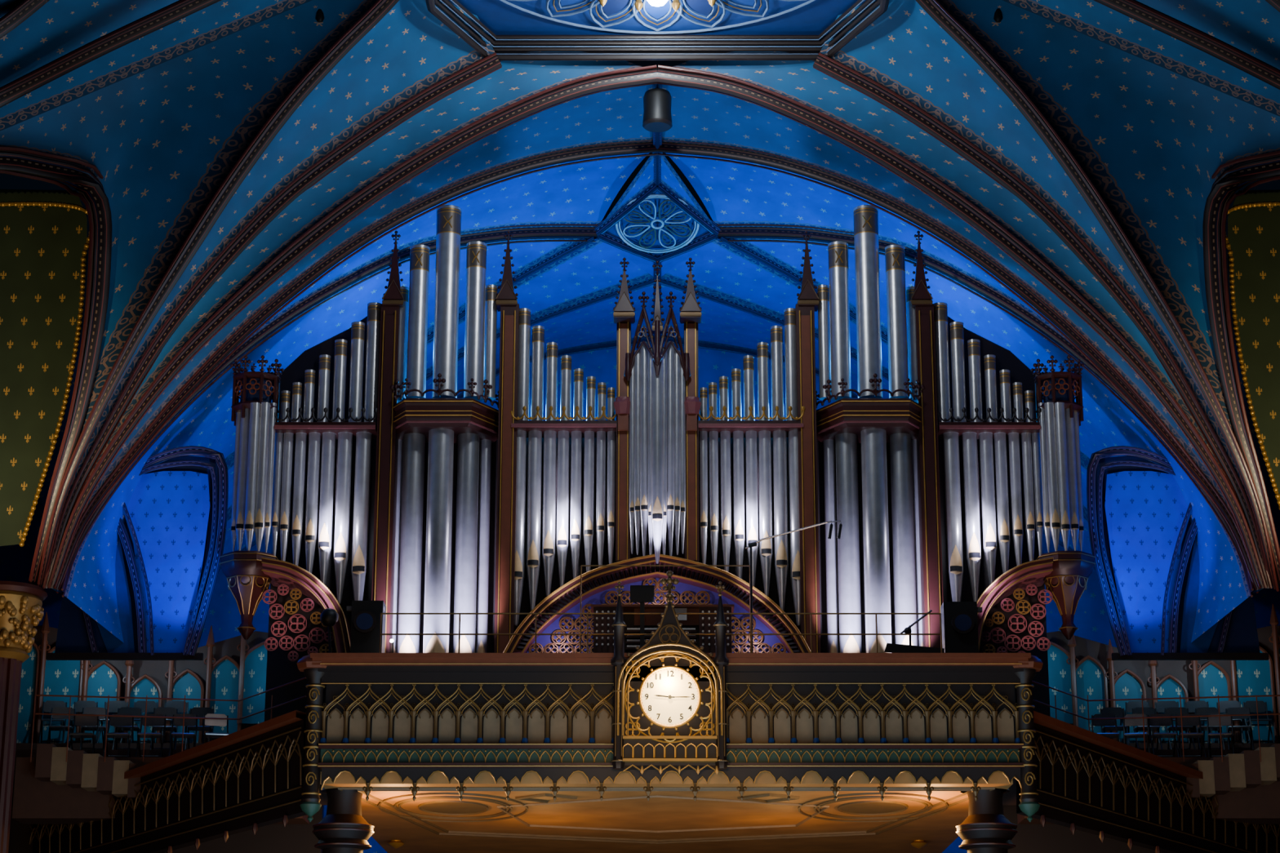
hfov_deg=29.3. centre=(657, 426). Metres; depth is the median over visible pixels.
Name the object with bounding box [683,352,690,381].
pendant
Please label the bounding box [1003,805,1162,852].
wall
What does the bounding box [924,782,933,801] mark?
pendant
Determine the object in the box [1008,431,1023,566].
pipe
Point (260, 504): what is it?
pipe
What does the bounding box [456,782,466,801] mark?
pendant
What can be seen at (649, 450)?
pipe
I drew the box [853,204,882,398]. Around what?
pipe
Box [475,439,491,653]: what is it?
pipe
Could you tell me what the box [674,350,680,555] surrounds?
pipe
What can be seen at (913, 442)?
pipe
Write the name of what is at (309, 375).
pipe
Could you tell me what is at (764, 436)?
pipe
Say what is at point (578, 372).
pipe
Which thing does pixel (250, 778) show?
parapet
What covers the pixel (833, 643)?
pipe
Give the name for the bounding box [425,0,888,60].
skylight
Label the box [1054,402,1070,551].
pipe
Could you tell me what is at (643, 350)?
pipe
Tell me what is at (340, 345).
pipe
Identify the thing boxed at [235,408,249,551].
pipe
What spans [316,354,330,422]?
pipe
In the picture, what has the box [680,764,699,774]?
arch
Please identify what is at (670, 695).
clock
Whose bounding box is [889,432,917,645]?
pipe
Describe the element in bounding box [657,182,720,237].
rib
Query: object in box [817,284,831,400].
pipe
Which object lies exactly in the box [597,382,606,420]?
pipe
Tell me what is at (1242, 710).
folding chair
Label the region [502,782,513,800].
pendant
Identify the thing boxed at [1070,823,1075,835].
pendant
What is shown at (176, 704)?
folding chair
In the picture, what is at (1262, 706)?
folding chair
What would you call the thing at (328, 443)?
pipe
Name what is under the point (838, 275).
pipe
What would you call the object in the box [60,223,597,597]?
rib
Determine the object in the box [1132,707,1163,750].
folding chair
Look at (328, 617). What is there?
head
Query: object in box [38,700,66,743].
folding chair
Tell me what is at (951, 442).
pipe
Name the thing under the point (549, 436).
pipe
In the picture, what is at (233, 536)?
pipe
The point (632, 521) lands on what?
pipe
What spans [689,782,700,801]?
pendant
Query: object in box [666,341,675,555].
pipe
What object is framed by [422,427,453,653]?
pipe
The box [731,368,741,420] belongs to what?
pipe
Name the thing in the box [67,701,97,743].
folding chair
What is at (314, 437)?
pipe
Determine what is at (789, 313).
pipe
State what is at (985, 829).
column
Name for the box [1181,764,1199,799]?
floor
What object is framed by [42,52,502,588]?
rib
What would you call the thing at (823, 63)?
rib
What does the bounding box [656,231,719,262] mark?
rib
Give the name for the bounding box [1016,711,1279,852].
parapet
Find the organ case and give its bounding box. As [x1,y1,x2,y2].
[218,230,1096,721]
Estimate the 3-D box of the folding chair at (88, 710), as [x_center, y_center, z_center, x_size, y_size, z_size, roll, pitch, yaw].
[-10.535,5.662,45.777,0.468,0.888,0.491,4,-17,-14]
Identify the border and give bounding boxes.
[0,200,88,546]
[1226,200,1279,510]
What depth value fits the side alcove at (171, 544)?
46.31 m
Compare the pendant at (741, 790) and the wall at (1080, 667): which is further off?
the wall at (1080, 667)
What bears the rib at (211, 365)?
attached to the ceiling
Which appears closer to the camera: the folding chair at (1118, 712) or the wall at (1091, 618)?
the folding chair at (1118, 712)
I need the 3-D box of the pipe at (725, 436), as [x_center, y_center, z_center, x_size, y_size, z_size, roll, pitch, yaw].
[1.299,1.491,46.381,0.204,2.932,0.214,0,-16,0]
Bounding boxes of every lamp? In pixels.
[390,639,393,653]
[647,0,667,6]
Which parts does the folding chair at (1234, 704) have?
leg, backrest, seat, leg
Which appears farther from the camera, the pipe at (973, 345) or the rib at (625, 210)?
the rib at (625, 210)
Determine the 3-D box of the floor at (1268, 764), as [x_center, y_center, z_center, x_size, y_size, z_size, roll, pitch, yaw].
[10.903,6.103,43.997,0.280,0.600,0.550,0,-16,0]
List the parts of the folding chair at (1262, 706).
leg, backrest, seat, leg, leg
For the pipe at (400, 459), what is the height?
5.396 m
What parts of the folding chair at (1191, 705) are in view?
backrest, seat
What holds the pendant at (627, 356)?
attached to the organ case
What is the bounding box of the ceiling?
[0,0,1279,643]
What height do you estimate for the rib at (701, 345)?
3.146 m
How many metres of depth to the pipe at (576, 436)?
46.34 m
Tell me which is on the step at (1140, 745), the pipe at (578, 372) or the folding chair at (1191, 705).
the folding chair at (1191, 705)
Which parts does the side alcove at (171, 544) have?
panel, fleur panel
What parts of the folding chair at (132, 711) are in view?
leg, leg, seat, backrest, leg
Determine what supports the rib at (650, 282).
attached to the ceiling
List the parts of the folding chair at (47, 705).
leg, leg, seat, backrest, leg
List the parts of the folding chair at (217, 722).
leg, seat, backrest, leg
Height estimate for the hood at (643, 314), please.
1.770 m
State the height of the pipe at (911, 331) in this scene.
2.238 m
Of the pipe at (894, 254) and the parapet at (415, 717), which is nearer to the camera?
the parapet at (415, 717)
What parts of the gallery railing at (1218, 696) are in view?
post, post, post, rail, rail, post, post, post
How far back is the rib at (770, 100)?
43.93 m
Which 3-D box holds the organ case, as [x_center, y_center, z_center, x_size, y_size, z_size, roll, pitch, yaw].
[0.000,1.278,46.637,16.388,10.453,2.436,0,-16,0]
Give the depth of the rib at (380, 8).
41.35 m
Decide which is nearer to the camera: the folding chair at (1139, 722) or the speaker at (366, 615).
the speaker at (366, 615)
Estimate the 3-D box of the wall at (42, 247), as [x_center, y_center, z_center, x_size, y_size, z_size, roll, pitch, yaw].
[-12.021,-1.064,43.998,3.288,6.910,0.001,0,-16,0]
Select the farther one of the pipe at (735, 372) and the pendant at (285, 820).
the pipe at (735, 372)
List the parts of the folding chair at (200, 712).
leg, leg, seat, backrest, leg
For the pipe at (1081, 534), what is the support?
on the organ case
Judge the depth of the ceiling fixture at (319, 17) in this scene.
41.14 m
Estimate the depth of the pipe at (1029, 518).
46.38 m
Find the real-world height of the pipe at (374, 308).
2.416 m
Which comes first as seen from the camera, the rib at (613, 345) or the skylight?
the skylight
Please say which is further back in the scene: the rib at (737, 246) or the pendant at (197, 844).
the rib at (737, 246)
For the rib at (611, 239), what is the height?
0.486 m
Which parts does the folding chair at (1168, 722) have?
leg, backrest, seat, leg, leg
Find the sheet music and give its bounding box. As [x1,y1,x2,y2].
[674,608,686,620]
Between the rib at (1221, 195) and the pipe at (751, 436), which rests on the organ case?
the pipe at (751, 436)
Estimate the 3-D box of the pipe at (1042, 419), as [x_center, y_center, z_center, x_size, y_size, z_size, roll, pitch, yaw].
[7.332,0.964,46.273,0.153,2.914,0.161,0,-16,0]
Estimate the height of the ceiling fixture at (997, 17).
0.500 m
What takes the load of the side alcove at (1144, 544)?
attached to the wall at (1080, 667)
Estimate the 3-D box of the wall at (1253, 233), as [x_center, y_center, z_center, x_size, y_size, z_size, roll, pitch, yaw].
[12.021,-1.064,43.998,3.288,6.910,0.001,0,-16,0]
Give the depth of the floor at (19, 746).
46.12 m
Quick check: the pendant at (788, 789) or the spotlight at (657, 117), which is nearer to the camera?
the pendant at (788, 789)
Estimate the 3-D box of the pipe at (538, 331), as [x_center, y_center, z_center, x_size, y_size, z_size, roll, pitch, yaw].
[-2.303,-0.999,47.100,0.245,1.906,0.245,0,-16,0]
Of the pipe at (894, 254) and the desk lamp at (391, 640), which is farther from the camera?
the pipe at (894, 254)
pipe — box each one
[231,412,240,551]
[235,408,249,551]
[244,402,260,551]
[254,402,270,551]
[263,402,276,552]
[271,432,283,555]
[280,390,290,422]
[280,432,293,561]
[291,382,302,422]
[291,431,306,565]
[302,369,315,422]
[304,431,320,573]
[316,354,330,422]
[317,431,336,585]
[332,338,347,422]
[333,431,352,604]
[347,321,364,422]
[351,431,372,600]
[364,302,381,424]
[392,439,403,653]
[397,286,408,399]
[397,432,425,653]
[405,244,430,398]
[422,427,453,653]
[431,204,462,398]
[453,432,479,653]
[463,240,487,401]
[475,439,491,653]
[483,284,497,400]
[514,430,526,626]
[517,307,530,420]
[526,430,542,611]
[530,325,544,420]
[542,430,556,596]
[546,342,558,420]
[556,430,569,586]
[560,355,572,420]
[569,431,582,578]
[573,368,583,420]
[583,431,594,572]
[586,376,595,420]
[595,431,605,567]
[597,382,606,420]
[606,431,615,564]
[607,386,615,420]
[629,364,635,554]
[634,350,640,555]
[640,341,648,555]
[647,346,653,555]
[650,355,663,564]
[661,346,666,555]
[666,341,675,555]
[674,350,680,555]
[680,362,685,554]
[698,431,708,564]
[699,386,707,420]
[708,382,717,420]
[708,431,719,567]
[719,376,728,420]
[720,431,731,572]
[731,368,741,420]
[733,431,744,578]
[742,355,754,420]
[745,430,758,586]
[756,342,768,420]
[758,430,773,596]
[769,325,783,420]
[773,430,788,610]
[783,307,797,420]
[787,430,800,626]
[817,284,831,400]
[823,439,839,653]
[827,240,851,401]
[835,432,862,653]
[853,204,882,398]
[860,427,891,653]
[884,244,908,398]
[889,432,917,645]
[906,286,917,399]
[911,439,922,646]
[933,302,951,423]
[942,431,963,601]
[949,321,966,422]
[961,431,981,601]
[967,338,982,422]
[978,431,996,585]
[983,354,997,422]
[993,431,1010,573]
[999,369,1012,422]
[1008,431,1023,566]
[1012,382,1023,422]
[1021,432,1035,561]
[1024,390,1034,422]
[1031,432,1043,555]
[1038,402,1051,552]
[1044,402,1060,551]
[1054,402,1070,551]
[1064,408,1079,551]
[1073,412,1084,551]
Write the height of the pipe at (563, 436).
3.110 m
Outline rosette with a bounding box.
[606,191,708,253]
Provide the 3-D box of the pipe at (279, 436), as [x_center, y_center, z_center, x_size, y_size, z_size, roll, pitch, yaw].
[-7.219,1.402,46.407,0.153,2.659,0.161,0,-16,0]
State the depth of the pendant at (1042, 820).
40.24 m
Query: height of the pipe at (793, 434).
3.784 m
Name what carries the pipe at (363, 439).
on the organ case
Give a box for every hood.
[630,291,657,376]
[656,291,684,376]
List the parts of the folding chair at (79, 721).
leg, leg, seat, backrest, leg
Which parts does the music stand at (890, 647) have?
stem, arm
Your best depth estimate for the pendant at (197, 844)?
41.93 m
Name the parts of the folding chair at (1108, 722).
leg, backrest, seat, leg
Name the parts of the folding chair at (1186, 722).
leg, backrest, seat, leg, leg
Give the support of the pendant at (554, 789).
attached to the parapet at (415, 717)
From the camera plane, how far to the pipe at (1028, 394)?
46.87 m
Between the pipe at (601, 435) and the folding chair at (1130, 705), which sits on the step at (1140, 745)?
the folding chair at (1130, 705)
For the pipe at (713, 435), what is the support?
on the organ case
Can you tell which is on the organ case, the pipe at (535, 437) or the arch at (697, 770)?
the pipe at (535, 437)
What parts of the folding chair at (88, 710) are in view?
leg, seat, backrest, leg, leg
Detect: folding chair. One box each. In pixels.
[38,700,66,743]
[46,706,75,748]
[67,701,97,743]
[68,715,98,753]
[80,706,106,750]
[96,701,128,743]
[102,714,133,757]
[112,706,142,750]
[129,701,157,743]
[134,714,165,757]
[150,706,177,750]
[161,700,188,743]
[168,714,197,755]
[184,707,213,750]
[202,713,228,743]
[1091,714,1119,742]
[1100,707,1128,745]
[1123,713,1150,753]
[1125,701,1152,743]
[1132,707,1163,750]
[1147,714,1179,757]
[1154,701,1182,743]
[1164,707,1195,750]
[1175,714,1206,757]
[1184,701,1213,743]
[1195,707,1225,750]
[1207,713,1234,757]
[1216,700,1243,743]
[1225,706,1254,750]
[1243,701,1275,743]
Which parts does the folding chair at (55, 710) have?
leg, leg, seat, backrest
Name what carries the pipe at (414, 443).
on the organ case
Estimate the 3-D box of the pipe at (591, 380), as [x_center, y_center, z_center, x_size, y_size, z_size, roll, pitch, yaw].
[-1.273,-0.512,46.960,0.184,0.893,0.184,0,-16,0]
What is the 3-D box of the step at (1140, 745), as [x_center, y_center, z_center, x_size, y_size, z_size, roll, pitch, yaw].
[10.146,6.600,46.351,4.717,1.100,0.750,0,-16,0]
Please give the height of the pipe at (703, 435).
2.796 m
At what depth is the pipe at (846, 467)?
46.06 m
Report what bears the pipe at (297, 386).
on the organ case
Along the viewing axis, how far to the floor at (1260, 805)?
44.16 m
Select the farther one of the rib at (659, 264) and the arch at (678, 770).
the rib at (659, 264)
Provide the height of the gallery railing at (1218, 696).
1.385 m
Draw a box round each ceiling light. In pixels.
[386,840,404,848]
[910,840,927,848]
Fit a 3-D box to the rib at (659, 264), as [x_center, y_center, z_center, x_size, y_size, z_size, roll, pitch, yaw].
[0.000,-2.519,54.925,0.160,0.393,7.807,0,-16,0]
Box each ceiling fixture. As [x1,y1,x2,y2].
[315,8,324,22]
[993,8,1002,22]
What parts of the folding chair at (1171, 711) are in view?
leg, backrest, seat, leg, leg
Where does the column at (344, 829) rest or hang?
on the floor
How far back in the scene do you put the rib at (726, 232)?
48.75 m
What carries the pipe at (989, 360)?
on the organ case
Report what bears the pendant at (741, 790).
attached to the parapet at (415, 717)
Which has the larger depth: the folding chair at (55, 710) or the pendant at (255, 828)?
the folding chair at (55, 710)
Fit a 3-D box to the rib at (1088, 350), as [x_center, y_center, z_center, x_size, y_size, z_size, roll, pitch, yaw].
[5.348,-1.249,45.737,10.932,9.578,0.934,-4,-16,13]
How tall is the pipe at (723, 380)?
0.893 m
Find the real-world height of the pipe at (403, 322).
2.238 m
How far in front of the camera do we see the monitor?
43.86 m
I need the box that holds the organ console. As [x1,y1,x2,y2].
[591,604,733,653]
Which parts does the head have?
stem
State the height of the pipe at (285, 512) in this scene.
2.722 m
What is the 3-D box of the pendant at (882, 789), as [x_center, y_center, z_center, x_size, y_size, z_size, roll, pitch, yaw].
[3.660,5.956,39.862,0.158,0.301,0.095,-5,-17,18]
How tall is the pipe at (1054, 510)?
2.901 m
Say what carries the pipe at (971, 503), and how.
on the organ case
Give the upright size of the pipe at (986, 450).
3.118 m
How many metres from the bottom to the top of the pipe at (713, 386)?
0.773 m
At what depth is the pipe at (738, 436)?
46.35 m
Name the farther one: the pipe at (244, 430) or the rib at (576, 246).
the rib at (576, 246)
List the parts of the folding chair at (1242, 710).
leg, backrest, seat, leg, leg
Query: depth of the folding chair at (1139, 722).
45.06 m
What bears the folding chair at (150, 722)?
on the floor at (35, 802)
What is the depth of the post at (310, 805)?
40.04 m
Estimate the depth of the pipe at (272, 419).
46.22 m
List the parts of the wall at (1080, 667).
arch moulding, arch moulding, arch moulding, arch moulding, cornice, arch moulding, arch moulding, arch moulding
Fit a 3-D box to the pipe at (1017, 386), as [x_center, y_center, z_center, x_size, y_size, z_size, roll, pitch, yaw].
[6.915,-0.434,46.938,0.184,0.816,0.184,0,-16,0]
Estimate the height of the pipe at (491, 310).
2.271 m
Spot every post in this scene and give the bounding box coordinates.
[297,654,326,822]
[1013,655,1043,822]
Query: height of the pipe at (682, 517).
3.728 m
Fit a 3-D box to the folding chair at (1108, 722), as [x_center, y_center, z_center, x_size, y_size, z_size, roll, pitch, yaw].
[8.219,5.676,44.837,0.468,0.888,0.491,-1,-16,2]
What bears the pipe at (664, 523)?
on the organ case
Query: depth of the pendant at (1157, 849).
42.51 m
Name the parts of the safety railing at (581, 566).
post, rail, post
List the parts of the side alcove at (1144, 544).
fleur panel, panel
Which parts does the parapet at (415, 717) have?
cream panel, cream panel, cream panel, cream panel, cream panel, cream panel, cream panel, cream panel, cream panel, cream panel, cream panel, cream panel, cream panel, rail, cornice, cream panel, cream panel, cream panel, cream panel, cream panel, cream panel, cream panel, cream panel, cream panel, cream panel, cream panel, cream panel, cream panel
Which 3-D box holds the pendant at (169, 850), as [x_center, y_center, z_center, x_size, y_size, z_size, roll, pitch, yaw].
[-8.471,7.391,42.523,0.100,0.200,0.087,0,-16,0]
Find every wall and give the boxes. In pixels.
[0,189,87,546]
[0,335,1279,852]
[8,805,324,852]
[16,612,328,805]
[1002,604,1279,805]
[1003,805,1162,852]
[1227,189,1279,494]
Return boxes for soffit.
[320,771,1013,852]
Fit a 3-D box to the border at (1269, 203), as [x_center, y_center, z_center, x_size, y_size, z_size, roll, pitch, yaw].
[11.916,-1.004,43.772,3.400,6.472,0.095,0,-16,0]
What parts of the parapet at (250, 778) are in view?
rail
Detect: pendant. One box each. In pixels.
[166,846,172,852]
[194,839,199,850]
[222,831,228,842]
[252,823,257,835]
[282,815,288,826]
[299,801,321,822]
[362,782,373,800]
[408,782,419,801]
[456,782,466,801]
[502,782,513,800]
[549,782,559,801]
[596,782,606,801]
[622,764,644,774]
[623,352,631,381]
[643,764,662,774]
[643,782,653,801]
[653,320,662,365]
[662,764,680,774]
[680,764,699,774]
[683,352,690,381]
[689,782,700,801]
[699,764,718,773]
[737,782,746,800]
[783,782,793,801]
[830,782,840,801]
[876,782,887,800]
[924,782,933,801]
[970,782,981,801]
[1017,801,1040,822]
[1040,815,1046,826]
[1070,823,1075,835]
[1098,831,1105,843]
[1127,839,1133,849]
[1155,846,1160,852]
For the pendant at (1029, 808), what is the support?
attached to the post at (1029, 805)
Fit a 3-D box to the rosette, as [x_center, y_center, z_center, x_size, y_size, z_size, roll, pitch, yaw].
[0.089,-4.188,50.593,2.046,0.946,1.812,12,-20,-35]
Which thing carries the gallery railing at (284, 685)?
on the parapet at (250, 778)
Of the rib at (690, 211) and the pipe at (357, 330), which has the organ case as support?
the pipe at (357, 330)
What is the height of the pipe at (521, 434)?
3.784 m
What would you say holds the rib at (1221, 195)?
attached to the ceiling
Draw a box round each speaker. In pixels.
[346,600,386,653]
[940,601,982,653]
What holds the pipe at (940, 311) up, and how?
on the organ case
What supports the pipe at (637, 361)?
on the organ case
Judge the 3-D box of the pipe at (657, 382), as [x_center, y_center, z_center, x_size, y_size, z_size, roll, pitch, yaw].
[0.000,0.601,45.803,0.245,4.019,0.256,0,-16,0]
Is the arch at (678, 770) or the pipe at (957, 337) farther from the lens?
the pipe at (957, 337)
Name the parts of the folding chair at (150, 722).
leg, leg, seat, backrest, leg, leg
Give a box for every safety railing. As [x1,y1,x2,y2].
[378,613,942,653]
[579,564,751,653]
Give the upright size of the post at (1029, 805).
2.776 m
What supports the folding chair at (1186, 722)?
on the floor at (1260, 805)
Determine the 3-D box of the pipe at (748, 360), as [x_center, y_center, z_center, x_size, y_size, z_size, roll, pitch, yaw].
[1.755,-0.713,47.018,0.214,1.310,0.214,0,-16,0]
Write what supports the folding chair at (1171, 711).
on the step at (1158, 753)
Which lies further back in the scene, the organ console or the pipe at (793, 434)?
the pipe at (793, 434)
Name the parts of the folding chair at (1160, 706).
backrest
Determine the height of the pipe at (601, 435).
2.849 m
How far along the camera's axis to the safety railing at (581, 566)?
43.79 m
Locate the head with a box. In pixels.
[320,608,338,653]
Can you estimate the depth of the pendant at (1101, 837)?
41.37 m
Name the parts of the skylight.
panel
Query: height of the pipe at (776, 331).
1.906 m
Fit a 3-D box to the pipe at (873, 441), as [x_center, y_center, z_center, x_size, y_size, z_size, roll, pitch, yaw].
[4.103,2.513,45.825,0.499,5.319,0.515,0,-16,0]
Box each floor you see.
[11,750,184,812]
[12,757,309,824]
[15,743,202,750]
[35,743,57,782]
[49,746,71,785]
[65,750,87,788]
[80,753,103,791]
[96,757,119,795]
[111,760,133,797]
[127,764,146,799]
[1015,757,1279,824]
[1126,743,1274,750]
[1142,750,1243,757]
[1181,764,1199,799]
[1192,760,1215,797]
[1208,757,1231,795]
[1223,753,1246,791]
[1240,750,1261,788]
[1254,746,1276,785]
[1270,743,1279,782]
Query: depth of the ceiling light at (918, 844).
48.11 m
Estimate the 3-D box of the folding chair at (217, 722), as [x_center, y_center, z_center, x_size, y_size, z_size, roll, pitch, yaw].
[-8.083,5.676,44.837,0.468,0.888,0.491,4,-17,-14]
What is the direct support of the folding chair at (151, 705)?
on the floor at (19, 746)
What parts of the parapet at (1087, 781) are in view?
rail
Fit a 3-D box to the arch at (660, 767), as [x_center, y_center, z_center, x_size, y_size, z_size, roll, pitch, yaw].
[-0.086,5.513,39.355,0.338,0.168,0.052,0,-16,0]
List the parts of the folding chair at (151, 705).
seat, backrest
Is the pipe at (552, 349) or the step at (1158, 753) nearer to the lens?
the step at (1158, 753)
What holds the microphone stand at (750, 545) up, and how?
on the floor
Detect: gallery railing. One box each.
[30,677,306,762]
[1031,680,1279,762]
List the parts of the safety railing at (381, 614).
post, post, post, post, rail, rail, post, post, post, post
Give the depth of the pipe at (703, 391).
46.88 m
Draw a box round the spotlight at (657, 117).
[642,68,672,132]
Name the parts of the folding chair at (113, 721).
leg, leg, seat, backrest, leg, leg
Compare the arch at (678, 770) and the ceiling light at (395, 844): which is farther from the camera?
the ceiling light at (395, 844)
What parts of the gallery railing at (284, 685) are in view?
post, post, post, post, rail, rail, post, post, post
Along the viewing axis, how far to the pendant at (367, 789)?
39.86 m
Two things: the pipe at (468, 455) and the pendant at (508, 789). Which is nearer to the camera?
the pendant at (508, 789)
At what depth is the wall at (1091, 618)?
57.59 m
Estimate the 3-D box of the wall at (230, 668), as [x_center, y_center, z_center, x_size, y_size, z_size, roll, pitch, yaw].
[-10.074,5.119,46.334,9.623,3.864,1.700,0,-16,0]
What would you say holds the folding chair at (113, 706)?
on the floor at (19, 746)
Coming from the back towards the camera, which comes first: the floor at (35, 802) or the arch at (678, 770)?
the floor at (35, 802)
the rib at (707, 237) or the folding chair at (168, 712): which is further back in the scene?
the rib at (707, 237)
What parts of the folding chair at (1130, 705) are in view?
leg, backrest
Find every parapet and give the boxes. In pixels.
[29,710,306,852]
[310,653,1031,801]
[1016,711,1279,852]
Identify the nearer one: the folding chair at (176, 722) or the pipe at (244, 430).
the folding chair at (176, 722)
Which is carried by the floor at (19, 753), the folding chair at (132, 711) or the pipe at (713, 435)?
the folding chair at (132, 711)
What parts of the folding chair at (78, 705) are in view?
leg, backrest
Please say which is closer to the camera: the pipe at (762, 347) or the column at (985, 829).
the column at (985, 829)
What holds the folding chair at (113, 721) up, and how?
on the floor at (35, 802)
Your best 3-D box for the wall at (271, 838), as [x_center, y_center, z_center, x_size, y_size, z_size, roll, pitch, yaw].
[-11.200,10.708,45.928,9.600,7.933,0.200,0,-16,0]
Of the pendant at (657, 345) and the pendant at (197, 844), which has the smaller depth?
the pendant at (197, 844)
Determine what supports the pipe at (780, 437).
on the organ case
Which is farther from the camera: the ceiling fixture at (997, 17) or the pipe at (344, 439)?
the pipe at (344, 439)
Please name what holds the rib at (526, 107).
attached to the ceiling
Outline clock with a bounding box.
[610,570,728,774]
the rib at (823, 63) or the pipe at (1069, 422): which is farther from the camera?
the pipe at (1069, 422)
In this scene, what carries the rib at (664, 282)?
attached to the ceiling
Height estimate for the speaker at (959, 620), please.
2.583 m
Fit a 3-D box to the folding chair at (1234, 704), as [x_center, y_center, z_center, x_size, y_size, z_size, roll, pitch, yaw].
[10.872,5.624,46.526,0.468,0.888,0.491,-4,-16,13]
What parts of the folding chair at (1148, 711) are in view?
leg, backrest, seat, leg, leg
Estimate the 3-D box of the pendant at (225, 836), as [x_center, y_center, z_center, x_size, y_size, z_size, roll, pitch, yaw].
[-7.296,6.943,41.392,0.100,0.200,0.087,0,-16,0]
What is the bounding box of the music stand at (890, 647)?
[884,609,944,653]
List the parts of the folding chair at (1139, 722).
leg, backrest, seat, leg, leg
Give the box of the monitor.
[630,585,653,648]
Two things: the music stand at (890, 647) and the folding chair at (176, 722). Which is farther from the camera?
the folding chair at (176, 722)
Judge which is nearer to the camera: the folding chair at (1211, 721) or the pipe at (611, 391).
the folding chair at (1211, 721)
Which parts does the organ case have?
turret crown, moulding, pipe rail, post, post, moulding, pipe rail, post, arch panel, post, pipe rail, moulding, post, post, pipe rail, moulding, turret crown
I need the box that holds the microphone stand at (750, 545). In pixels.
[745,520,842,652]
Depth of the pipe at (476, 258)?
46.94 m
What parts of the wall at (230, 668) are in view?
arch moulding, arch moulding, arch moulding, cornice, arch moulding, arch moulding, arch moulding, arch moulding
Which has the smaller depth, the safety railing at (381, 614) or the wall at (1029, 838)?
the safety railing at (381, 614)
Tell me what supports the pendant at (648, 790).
attached to the parapet at (415, 717)
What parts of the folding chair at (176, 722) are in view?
leg, leg, seat, backrest, leg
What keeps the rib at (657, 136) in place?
attached to the ceiling
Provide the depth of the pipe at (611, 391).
46.88 m
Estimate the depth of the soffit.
43.94 m
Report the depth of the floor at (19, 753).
45.28 m
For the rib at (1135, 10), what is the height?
2.586 m
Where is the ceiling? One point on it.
(165, 116)
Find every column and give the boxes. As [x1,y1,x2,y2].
[0,580,48,852]
[312,787,374,852]
[955,788,1017,852]
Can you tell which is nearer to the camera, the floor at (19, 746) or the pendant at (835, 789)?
the pendant at (835, 789)
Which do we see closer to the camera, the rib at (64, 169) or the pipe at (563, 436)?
the rib at (64, 169)
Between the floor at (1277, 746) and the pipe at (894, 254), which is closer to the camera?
the floor at (1277, 746)
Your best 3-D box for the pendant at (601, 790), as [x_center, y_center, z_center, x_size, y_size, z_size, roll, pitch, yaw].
[-0.910,5.956,39.862,0.158,0.301,0.095,-5,-17,18]
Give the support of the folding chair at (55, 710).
on the floor at (19, 753)
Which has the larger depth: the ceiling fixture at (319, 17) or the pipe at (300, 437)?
the pipe at (300, 437)
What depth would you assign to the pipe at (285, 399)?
46.87 m
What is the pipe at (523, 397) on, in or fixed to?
on the organ case
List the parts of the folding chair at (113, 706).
leg, seat, backrest, leg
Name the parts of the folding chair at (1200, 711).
leg, backrest, seat, leg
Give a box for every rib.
[0,0,49,38]
[0,0,221,107]
[0,146,111,585]
[36,0,399,587]
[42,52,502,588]
[47,64,657,588]
[53,139,657,593]
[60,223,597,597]
[406,236,599,355]
[426,278,656,380]
[457,338,654,398]
[594,182,657,237]
[595,231,657,262]
[652,83,662,186]
[653,262,661,338]
[656,64,1267,588]
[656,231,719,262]
[657,139,1261,593]
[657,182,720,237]
[658,278,888,381]
[660,338,857,398]
[715,236,907,350]
[717,223,1254,597]
[813,52,1272,588]
[915,0,1279,591]
[1093,0,1279,89]
[1202,150,1279,585]
[1265,0,1279,12]
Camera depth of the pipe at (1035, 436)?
46.40 m
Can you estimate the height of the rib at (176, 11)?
2.586 m
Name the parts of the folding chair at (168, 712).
leg, leg, seat, backrest, leg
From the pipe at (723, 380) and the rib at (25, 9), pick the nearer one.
the rib at (25, 9)
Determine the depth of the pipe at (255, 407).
45.96 m
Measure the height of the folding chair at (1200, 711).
0.888 m
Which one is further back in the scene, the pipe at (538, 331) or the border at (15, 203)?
the pipe at (538, 331)
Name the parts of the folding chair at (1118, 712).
backrest, seat, leg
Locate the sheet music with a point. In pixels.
(681, 617)
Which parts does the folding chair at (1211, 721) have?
leg, leg, backrest, seat, leg, leg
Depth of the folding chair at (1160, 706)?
46.80 m
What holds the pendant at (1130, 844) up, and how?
attached to the parapet at (1087, 781)
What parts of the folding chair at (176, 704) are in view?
seat, backrest, leg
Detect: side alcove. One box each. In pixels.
[54,445,228,656]
[1086,445,1260,656]

